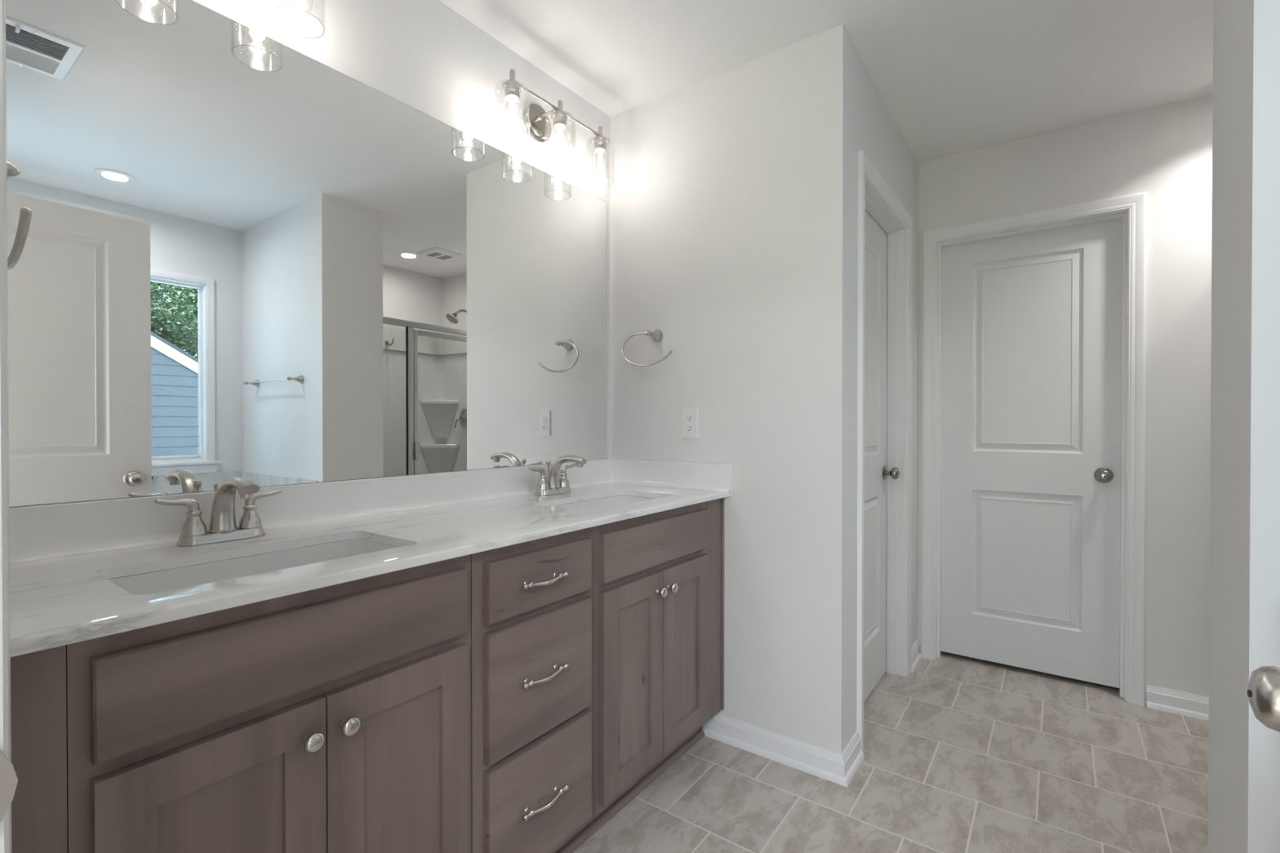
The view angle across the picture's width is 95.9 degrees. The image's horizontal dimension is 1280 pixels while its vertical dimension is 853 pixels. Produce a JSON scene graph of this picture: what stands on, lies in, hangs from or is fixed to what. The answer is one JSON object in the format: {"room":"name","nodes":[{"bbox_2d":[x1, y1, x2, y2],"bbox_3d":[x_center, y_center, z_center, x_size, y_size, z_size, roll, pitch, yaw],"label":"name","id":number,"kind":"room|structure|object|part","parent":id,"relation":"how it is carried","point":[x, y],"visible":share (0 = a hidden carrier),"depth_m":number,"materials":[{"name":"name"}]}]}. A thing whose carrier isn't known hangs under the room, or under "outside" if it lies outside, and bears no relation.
{"room":"bathroom","nodes":[
{"label":"bathroom","id":0,"kind":"room"},
{"bbox_2d":[16,0,609,506],"bbox_3d":[-0.072,-0.078,2.603,0.120,2.440,4.253,0,0,36],"label":"wall","id":1,"kind":"structure","parent":0,"point":[425,55],"depth_m":1.76,"materials":[{"name":"white paint"}]},
{"bbox_2d":[270,0,324,37],"bbox_3d":[-0.933,-1.034,1.161,0.169,0.226,0.543,0,0,36],"label":"vanity light","id":2,"kind":"object","parent":1,"relation":"attached to","point":[298,2],"visible":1,"depth_m":1.32,"materials":[{"name":"clear glass"}]},
{"bbox_2d":[5,0,606,506],"bbox_3d":[-0.666,-0.393,1.674,0.005,1.066,1.786,0,0,36],"label":"wall mirror","id":3,"kind":"object","parent":1,"relation":"attached to","point":[243,255],"visible":1,"depth_m":1.35,"materials":[{"name":"silver mirror"}]},
{"bbox_2d":[8,458,611,564],"bbox_3d":[-0.656,0.189,1.667,0.034,0.096,1.816,0,0,36],"label":"backsplash","id":4,"kind":"structure","parent":1,"relation":"attached to","point":[51,531],"depth_m":1.37,"materials":[{"name":"white stone"}]},
{"bbox_2d":[494,69,614,185],"bbox_3d":[-0.303,-1.040,2.030,0.169,0.226,0.543,0,0,36],"label":"vanity light","id":5,"kind":"object","parent":1,"relation":"attached to","point":[536,121],"visible":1,"depth_m":2.03,"materials":[{"name":"silver metal"}]},
{"bbox_3d":[-0.406,-1.105,1.835,0.057,0.052,0.057,0,0,36],"label":"stem","id":6,"kind":"part","parent":5,"relation":"part of","materials":[{"name":"silver metal"}]},
{"bbox_2d":[502,81,522,102],"bbox_3d":[-0.406,-1.060,1.835,0.062,0.038,0.062,0,0,36],"label":"socket","id":7,"kind":"object","parent":5,"relation":"attached to","point":[512,90],"depth_m":1.82,"materials":[{"name":"silver metal"}]},
{"bbox_3d":[-0.406,-1.002,1.836,0.108,0.153,0.108,0,0,36],"label":"lamp shade","id":8,"kind":"part","parent":5,"relation":"part of","materials":[{"name":"clear glass"}]},
{"bbox_3d":[-0.324,-1.099,2.030,0.096,0.017,0.017,0,0,36],"label":"arm","id":9,"kind":"part","parent":5,"relation":"part of","materials":[{"name":"silver metal"}]},
{"bbox_3d":[-0.278,-1.107,2.011,0.057,0.052,0.057,0,0,36],"label":"stem","id":10,"kind":"part","parent":5,"relation":"part of","materials":[{"name":"silver metal"}]},
{"bbox_2d":[551,111,568,130],"bbox_3d":[-0.278,-1.061,2.012,0.062,0.038,0.062,0,0,36],"label":"socket","id":11,"kind":"object","parent":5,"relation":"attached to","point":[560,118],"depth_m":1.99,"materials":[{"name":"silver metal"}]},
{"bbox_3d":[-0.278,-1.004,2.012,0.108,0.153,0.108,0,0,36],"label":"lamp shade","id":12,"kind":"part","parent":5,"relation":"part of","materials":[{"name":"clear glass"}]},
{"bbox_3d":[-0.151,-1.108,2.187,0.057,0.052,0.057,0,0,36],"label":"stem","id":13,"kind":"part","parent":5,"relation":"part of","materials":[{"name":"silver metal"}]},
{"bbox_2d":[591,137,608,154],"bbox_3d":[-0.151,-1.062,2.188,0.062,0.038,0.062,0,0,36],"label":"socket","id":14,"kind":"object","parent":5,"relation":"attached to","point":[600,143],"depth_m":2.17,"materials":[{"name":"silver metal"}]},
{"bbox_3d":[-0.151,-1.005,2.188,0.108,0.153,0.108,0,0,36],"label":"lamp shade","id":15,"kind":"part","parent":5,"relation":"part of","materials":[{"name":"clear glass"}]},
{"bbox_2d":[471,527,593,852],"bbox_3d":[-0.432,0.650,1.512,0.575,0.784,0.391,0,0,36],"label":"base cabinet","id":16,"kind":"object","parent":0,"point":[532,602],"visible":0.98,"depth_m":1.33,"materials":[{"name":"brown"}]},
{"bbox_3d":[-0.255,0.874,1.299,0.023,0.015,0.032,0,0,36],"label":"pull post","id":17,"kind":"part","parent":16,"relation":"part of","materials":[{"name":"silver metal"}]},
{"bbox_3d":[-0.255,0.579,1.297,0.023,0.015,0.032,0,0,36],"label":"pull post","id":18,"kind":"part","parent":16,"relation":"part of","materials":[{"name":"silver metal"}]},
{"bbox_3d":[-0.255,0.357,1.296,0.023,0.015,0.032,0,0,36],"label":"pull post","id":19,"kind":"part","parent":16,"relation":"part of","materials":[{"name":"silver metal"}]},
{"bbox_3d":[-0.230,0.877,1.369,0.018,0.274,0.335,0,0,36],"label":"drawer","id":20,"kind":"part","parent":16,"relation":"part of","materials":[{"name":"brown wood"}]},
{"bbox_3d":[-0.230,0.583,1.367,0.018,0.280,0.335,0,0,36],"label":"drawer","id":21,"kind":"part","parent":16,"relation":"part of","materials":[{"name":"brown wood"}]},
{"bbox_3d":[-0.230,0.356,1.366,0.018,0.133,0.335,0,0,36],"label":"drawer","id":22,"kind":"part","parent":16,"relation":"part of","materials":[{"name":"brown wood"}]},
{"bbox_3d":[-0.213,0.877,1.339,0.016,0.013,0.097,0,0,36],"label":"drawer pull","id":23,"kind":"part","parent":16,"relation":"part of","materials":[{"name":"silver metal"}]},
{"bbox_3d":[-0.213,0.582,1.337,0.016,0.013,0.097,0,0,36],"label":"drawer pull","id":24,"kind":"part","parent":16,"relation":"part of","materials":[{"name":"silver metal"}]},
{"bbox_3d":[-0.213,0.360,1.336,0.016,0.013,0.097,0,0,36],"label":"drawer pull","id":25,"kind":"part","parent":16,"relation":"part of","materials":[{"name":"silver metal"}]},
{"bbox_3d":[-0.188,0.873,1.391,0.023,0.015,0.032,0,0,36],"label":"pull post","id":26,"kind":"part","parent":16,"relation":"part of","materials":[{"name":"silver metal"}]},
{"bbox_3d":[-0.188,0.579,1.389,0.023,0.015,0.032,0,0,36],"label":"pull post","id":27,"kind":"part","parent":16,"relation":"part of","materials":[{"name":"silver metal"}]},
{"bbox_3d":[-0.188,0.356,1.387,0.023,0.015,0.032,0,0,36],"label":"pull post","id":28,"kind":"part","parent":16,"relation":"part of","materials":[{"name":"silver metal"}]},
{"bbox_2d":[609,23,853,754],"bbox_3d":[0.297,-0.076,2.192,0.960,2.440,0.115,0,0,36],"label":"wall","id":29,"kind":"structure","parent":0,"point":[731,190],"depth_m":2.03,"materials":[{"name":"white paint"}]},
{"bbox_2d":[621,328,672,366],"bbox_3d":[0.043,-0.307,2.250,0.240,0.152,0.085,0,0,36],"label":"towel ring","id":30,"kind":"object","parent":29,"relation":"attached to","point":[657,335],"visible":1,"depth_m":2.25,"materials":[{"name":"silver metal"}]},
{"bbox_3d":[0.046,-0.359,2.248,0.049,0.049,0.085,0,0,36],"label":"ring post","id":31,"kind":"part","parent":30,"relation":"part of","materials":[{"name":"silver metal"}]},
{"bbox_2d":[681,407,698,439],"bbox_3d":[0.189,-0.013,2.193,0.073,0.119,0.008,0,0,36],"label":"wall outlet","id":32,"kind":"object","parent":29,"relation":"attached to","point":[690,415],"visible":1,"depth_m":2.19,"materials":[{"name":"white plastic"}]},
{"bbox_2d":[685,424,693,431],"bbox_3d":[0.188,0.007,2.191,0.034,0.028,0.002,0,0,36],"label":"receptacle","id":33,"kind":"object","parent":32,"relation":"attached to","point":[689,428],"depth_m":2.19,"materials":[{"name":"white plastic"}]},
{"bbox_2d":[685,414,693,422],"bbox_3d":[0.188,-0.032,2.191,0.034,0.028,0.002,0,0,36],"label":"receptacle","id":34,"kind":"object","parent":32,"relation":"attached to","point":[689,418],"depth_m":2.19,"materials":[{"name":"white plastic"}]},
{"bbox_2d":[721,497,724,710],"bbox_3d":[0.303,0.646,2.113,0.007,0.784,0.012,0,0,36],"label":"trim","id":35,"kind":"structure","parent":29,"relation":"attached to","point":[722,499],"depth_m":2.11,"materials":[{"name":"brown wood"}]},
{"bbox_2d":[702,713,864,787],"bbox_3d":[0.502,1.103,2.072,0.532,0.084,0.203,0,0,36],"label":"baseboard","id":36,"kind":"structure","parent":29,"relation":"attached to","point":[834,767],"depth_m":1.97,"materials":[{"name":"white paint"}]},
{"bbox_2d":[439,0,1213,164],"bbox_3d":[-0.167,-1.360,0.657,6.400,0.150,7.500,0,0,36],"label":"ceiling","id":37,"kind":"structure","parent":0,"point":[954,77],"depth_m":1.98,"materials":[{"name":"white paint"}]},
{"bbox_2d":[851,43,918,738],"bbox_3d":[1.003,-0.077,2.445,0.115,2.440,1.124,0,0,36],"label":"wall","id":38,"kind":"structure","parent":0,"point":[876,132],"depth_m":2.23,"materials":[{"name":"white paint"}]},
{"bbox_2d":[864,209,899,701],"bbox_3d":[0.951,0.120,2.380,0.100,2.022,0.703,0,0,36],"label":"door","id":39,"kind":"structure","parent":38,"relation":"in","point":[876,473],"depth_m":2.52,"materials":[{"name":"white paint"}]},
{"bbox_3d":[1.135,0.211,2.602,0.060,0.054,0.054,0,0,36],"label":"knob","id":40,"kind":"part","parent":39,"relation":"part of","materials":[{"name":"silver metal"}]},
{"bbox_2d":[857,150,912,752],"bbox_3d":[0.960,0.093,2.373,0.132,2.100,0.829,0,0,36],"label":"door frame","id":41,"kind":"structure","parent":38,"relation":"attached to","point":[875,205],"depth_m":2.64,"materials":[{"name":"white paint"}]},
{"bbox_2d":[911,638,922,672],"bbox_3d":[1.323,1.099,2.773,0.027,0.084,0.231,0,0,36],"label":"baseboard","id":42,"kind":"structure","parent":38,"relation":"attached to","point":[916,655],"depth_m":2.77,"materials":[{"name":"white paint"}]},
{"bbox_2d":[573,651,1208,852],"bbox_3d":[1.174,1.207,1.744,3.156,0.120,4.195,0,0,36],"label":"floor","id":43,"kind":"structure","parent":0,"point":[963,754],"depth_m":1.85,"materials":[{"name":"tile"}]},
{"bbox_2d":[10,554,471,852],"bbox_3d":[-0.757,0.653,1.063,0.575,0.784,0.715,0,0,36],"label":"base cabinet","id":44,"kind":"object","parent":43,"relation":"on","point":[336,718],"depth_m":0.88,"materials":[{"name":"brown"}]},
{"bbox_3d":[-0.750,0.655,0.682,0.019,0.784,0.105,0,0,36],"label":"filler strip","id":45,"kind":"part","parent":44,"relation":"part of","materials":[{"name":"brown wood"}]},
{"bbox_3d":[-0.609,0.733,0.846,0.018,0.570,0.282,0,0,36],"label":"cabinet door","id":46,"kind":"part","parent":44,"relation":"part of","materials":[{"name":"brown wood"}]},
{"bbox_3d":[-0.525,0.358,0.958,0.018,0.132,0.567,0,0,36],"label":"false drawer","id":47,"kind":"part","parent":44,"relation":"part of","materials":[{"name":"brown wood"}]},
{"bbox_3d":[-0.523,0.502,0.921,0.030,0.032,0.032,0,0,36],"label":"door knob","id":48,"kind":"part","parent":44,"relation":"part of","materials":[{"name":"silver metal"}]},
{"bbox_3d":[-0.488,0.502,0.969,0.030,0.032,0.032,0,0,36],"label":"door knob","id":49,"kind":"part","parent":44,"relation":"part of","materials":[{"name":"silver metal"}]},
{"bbox_2d":[8,458,732,657],"bbox_3d":[-0.434,0.200,1.518,0.568,0.117,1.835,0,0,36],"label":"countertop","id":50,"kind":"structure","parent":44,"relation":"on","point":[64,557],"depth_m":1.20,"materials":[{"name":"stone"}]},
{"bbox_2d":[153,476,282,546],"bbox_3d":[-0.857,0.171,1.223,0.196,0.137,0.191,0,0,0],"label":"faucet","id":51,"kind":"object","parent":50,"relation":"on","point":[223,527],"visible":1,"depth_m":1.20,"materials":[{"name":"silver metal"}]},
{"bbox_3d":[-0.930,0.157,1.161,0.021,0.031,0.074,0,0,36],"label":"lever","id":52,"kind":"part","parent":51,"relation":"part of","materials":[{"name":"silver metal"}]},
{"bbox_3d":[-0.914,0.197,1.183,0.045,0.048,0.045,0,0,36],"label":"handle","id":53,"kind":"part","parent":51,"relation":"part of","materials":[{"name":"silver metal"}]},
{"bbox_3d":[-0.904,0.133,1.238,0.017,0.023,0.017,0,0,36],"label":"lift knob","id":54,"kind":"part","parent":51,"relation":"part of","materials":[{"name":"silver metal"}]},
{"bbox_3d":[-0.884,0.230,1.225,0.058,0.019,0.159,0,0,36],"label":"plate","id":55,"kind":"part","parent":51,"relation":"part of","materials":[{"name":"silver metal"}]},
{"bbox_3d":[-0.834,0.162,1.188,0.167,0.118,0.050,0,0,36],"label":"spout","id":56,"kind":"part","parent":51,"relation":"part of","materials":[{"name":"silver metal"}]},
{"bbox_3d":[-0.855,0.196,1.266,0.045,0.048,0.045,0,0,36],"label":"handle","id":57,"kind":"part","parent":51,"relation":"part of","materials":[{"name":"silver metal"}]},
{"bbox_3d":[-0.838,0.157,1.287,0.021,0.031,0.074,0,0,36],"label":"lever","id":58,"kind":"part","parent":51,"relation":"part of","materials":[{"name":"silver metal"}]},
{"bbox_2d":[107,538,398,595],"bbox_3d":[-0.686,0.332,1.081,0.310,0.142,0.515,0,0,36],"label":"undermount sink","id":59,"kind":"object","parent":50,"relation":"in","point":[154,582],"visible":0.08,"depth_m":1.15,"materials":[{"name":"white ceramic"}]},
{"bbox_2d":[528,454,586,495],"bbox_3d":[-0.277,0.166,2.024,0.196,0.137,0.191,0,0,0],"label":"faucet","id":60,"kind":"object","parent":50,"relation":"on","point":[554,485],"visible":1,"depth_m":2.00,"materials":[{"name":"silver metal"}]},
{"bbox_3d":[-0.349,0.152,1.961,0.021,0.031,0.074,0,0,36],"label":"lever","id":61,"kind":"part","parent":60,"relation":"part of","materials":[{"name":"silver metal"}]},
{"bbox_3d":[-0.334,0.191,1.984,0.045,0.048,0.045,0,0,36],"label":"handle","id":62,"kind":"part","parent":60,"relation":"part of","materials":[{"name":"silver metal"}]},
{"bbox_3d":[-0.324,0.127,2.039,0.017,0.023,0.017,0,0,36],"label":"lift knob","id":63,"kind":"part","parent":60,"relation":"part of","materials":[{"name":"silver metal"}]},
{"bbox_3d":[-0.304,0.225,2.025,0.058,0.019,0.159,0,0,36],"label":"plate","id":64,"kind":"part","parent":60,"relation":"part of","materials":[{"name":"silver metal"}]},
{"bbox_3d":[-0.274,0.191,2.066,0.045,0.048,0.045,0,0,36],"label":"handle","id":65,"kind":"part","parent":60,"relation":"part of","materials":[{"name":"silver metal"}]},
{"bbox_3d":[-0.254,0.157,1.989,0.167,0.118,0.050,0,0,36],"label":"spout","id":66,"kind":"part","parent":60,"relation":"part of","materials":[{"name":"silver metal"}]},
{"bbox_3d":[-0.258,0.151,2.088,0.021,0.031,0.074,0,0,36],"label":"lever","id":67,"kind":"part","parent":60,"relation":"part of","materials":[{"name":"silver metal"}]},
{"bbox_2d":[551,495,657,511],"bbox_3d":[-0.107,0.327,1.881,0.310,0.142,0.515,0,0,36],"label":"undermount sink","id":68,"kind":"object","parent":50,"relation":"in","point":[615,500],"visible":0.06,"depth_m":2.06,"materials":[{"name":"white ceramic"}]},
{"bbox_3d":[-0.441,0.731,1.076,0.018,0.570,0.282,0,0,36],"label":"cabinet door","id":69,"kind":"part","parent":44,"relation":"part of","materials":[{"name":"brown wood"}]},
{"bbox_2d":[553,727,704,852],"bbox_3d":[-0.302,1.097,1.413,0.029,0.105,1.807,0,0,36],"label":"toe kick","id":70,"kind":"object","parent":43,"relation":"on","point":[596,824],"visible":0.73,"depth_m":1.76,"materials":[{"name":"brown wood"}]},
{"bbox_2d":[592,498,720,818],"bbox_3d":[-0.107,0.647,1.960,0.575,0.784,0.716,0,0,36],"label":"base cabinet","id":71,"kind":"object","parent":43,"relation":"on","point":[651,571],"depth_m":1.72,"materials":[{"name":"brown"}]},
{"bbox_3d":[-0.021,0.727,1.657,0.018,0.570,0.282,0,0,36],"label":"cabinet door","id":72,"kind":"part","parent":71,"relation":"part of","materials":[{"name":"brown wood"}]},
{"bbox_3d":[0.063,0.352,1.770,0.018,0.132,0.567,0,0,36],"label":"false drawer","id":73,"kind":"part","parent":71,"relation":"part of","materials":[{"name":"brown wood"}]},
{"bbox_3d":[0.065,0.497,1.732,0.030,0.032,0.032,0,0,36],"label":"door knob","id":74,"kind":"part","parent":71,"relation":"part of","materials":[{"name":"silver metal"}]},
{"bbox_3d":[0.100,0.497,1.780,0.030,0.032,0.032,0,0,36],"label":"door knob","id":75,"kind":"part","parent":71,"relation":"part of","materials":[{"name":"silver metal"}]},
{"bbox_3d":[0.146,0.726,1.887,0.018,0.570,0.282,0,0,36],"label":"cabinet door","id":76,"kind":"part","parent":71,"relation":"part of","materials":[{"name":"brown wood"}]},
{"bbox_3d":[0.258,0.646,2.074,0.019,0.784,0.104,0,0,36],"label":"filler strip","id":77,"kind":"part","parent":71,"relation":"part of","materials":[{"name":"brown wood"}]},
{"bbox_2d":[916,93,1213,705],"bbox_3d":[1.816,-0.079,2.621,2.916,2.440,0.115,0,0,36],"label":"wall","id":78,"kind":"structure","parent":0,"point":[1164,152],"depth_m":2.33,"materials":[{"name":"white paint"}]},
{"bbox_2d":[940,218,1121,688],"bbox_3d":[1.762,0.112,2.649,0.704,2.010,0.100,0,0,36],"label":"door","id":79,"kind":"structure","parent":78,"relation":"in","point":[1032,322],"depth_m":2.64,"materials":[{"name":"white paint"}]},
{"bbox_3d":[1.982,0.211,2.467,0.054,0.054,0.060,0,0,36],"label":"knob","id":80,"kind":"part","parent":79,"relation":"part of","materials":[{"name":"silver metal"}]},
{"bbox_2d":[921,191,1146,706],"bbox_3d":[1.763,0.091,2.650,0.830,2.100,0.132,0,0,36],"label":"door frame","id":81,"kind":"structure","parent":78,"relation":"attached to","point":[1135,204],"depth_m":2.43,"materials":[{"name":"white paint"}]},
{"bbox_2d":[1146,684,1208,720],"bbox_3d":[2.182,1.102,2.277,0.278,0.084,0.027,0,0,36],"label":"baseboard","id":82,"kind":"structure","parent":78,"relation":"attached to","point":[1195,706],"depth_m":2.30,"materials":[{"name":"white paint"}]},
{"bbox_2d":[1208,0,1279,852],"bbox_3d":[1.713,-0.067,0.926,1.093,2.440,0.359,0,0,36],"label":"door","id":83,"kind":"structure","parent":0,"point":[1244,753],"depth_m":1.14,"materials":[{"name":"white paint"}]},
{"bbox_2d":[1247,666,1279,732],"bbox_3d":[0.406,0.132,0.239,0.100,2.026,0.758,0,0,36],"label":"door knob","id":84,"kind":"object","parent":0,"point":[1264,685],"depth_m":0.50,"materials":[{"name":"silver metal"}]},
{"bbox_3d":[-0.057,-0.061,0.037,2.916,2.440,0.115,0,0,36],"label":"wall","id":85,"kind":"structure","parent":0,"visible":0},
{"bbox_2d":[0,0,17,852],"bbox_3d":[-0.143,0.108,0.111,0.904,2.100,0.132,0,0,36],"label":"door frame","id":86,"kind":"structure","parent":85,"relation":"attached to","point":[5,634],"depth_m":0.39,"materials":[{"name":"white paint"}]},
{"bbox_2d":[6,160,31,270],"bbox_3d":[-0.849,-0.285,0.734,0.240,0.152,0.085,0,0,36],"label":"towel ring","id":87,"kind":"object","parent":85,"relation":"attached to","point":[25,214],"visible":0.7,"depth_m":0.72,"materials":[{"name":"silver metal"}]},
{"bbox_3d":[-0.846,-0.337,0.731,0.049,0.049,0.085,0,0,36],"label":"ring post","id":88,"kind":"part","parent":87,"relation":"part of","materials":[{"name":"silver metal"}]}
]}

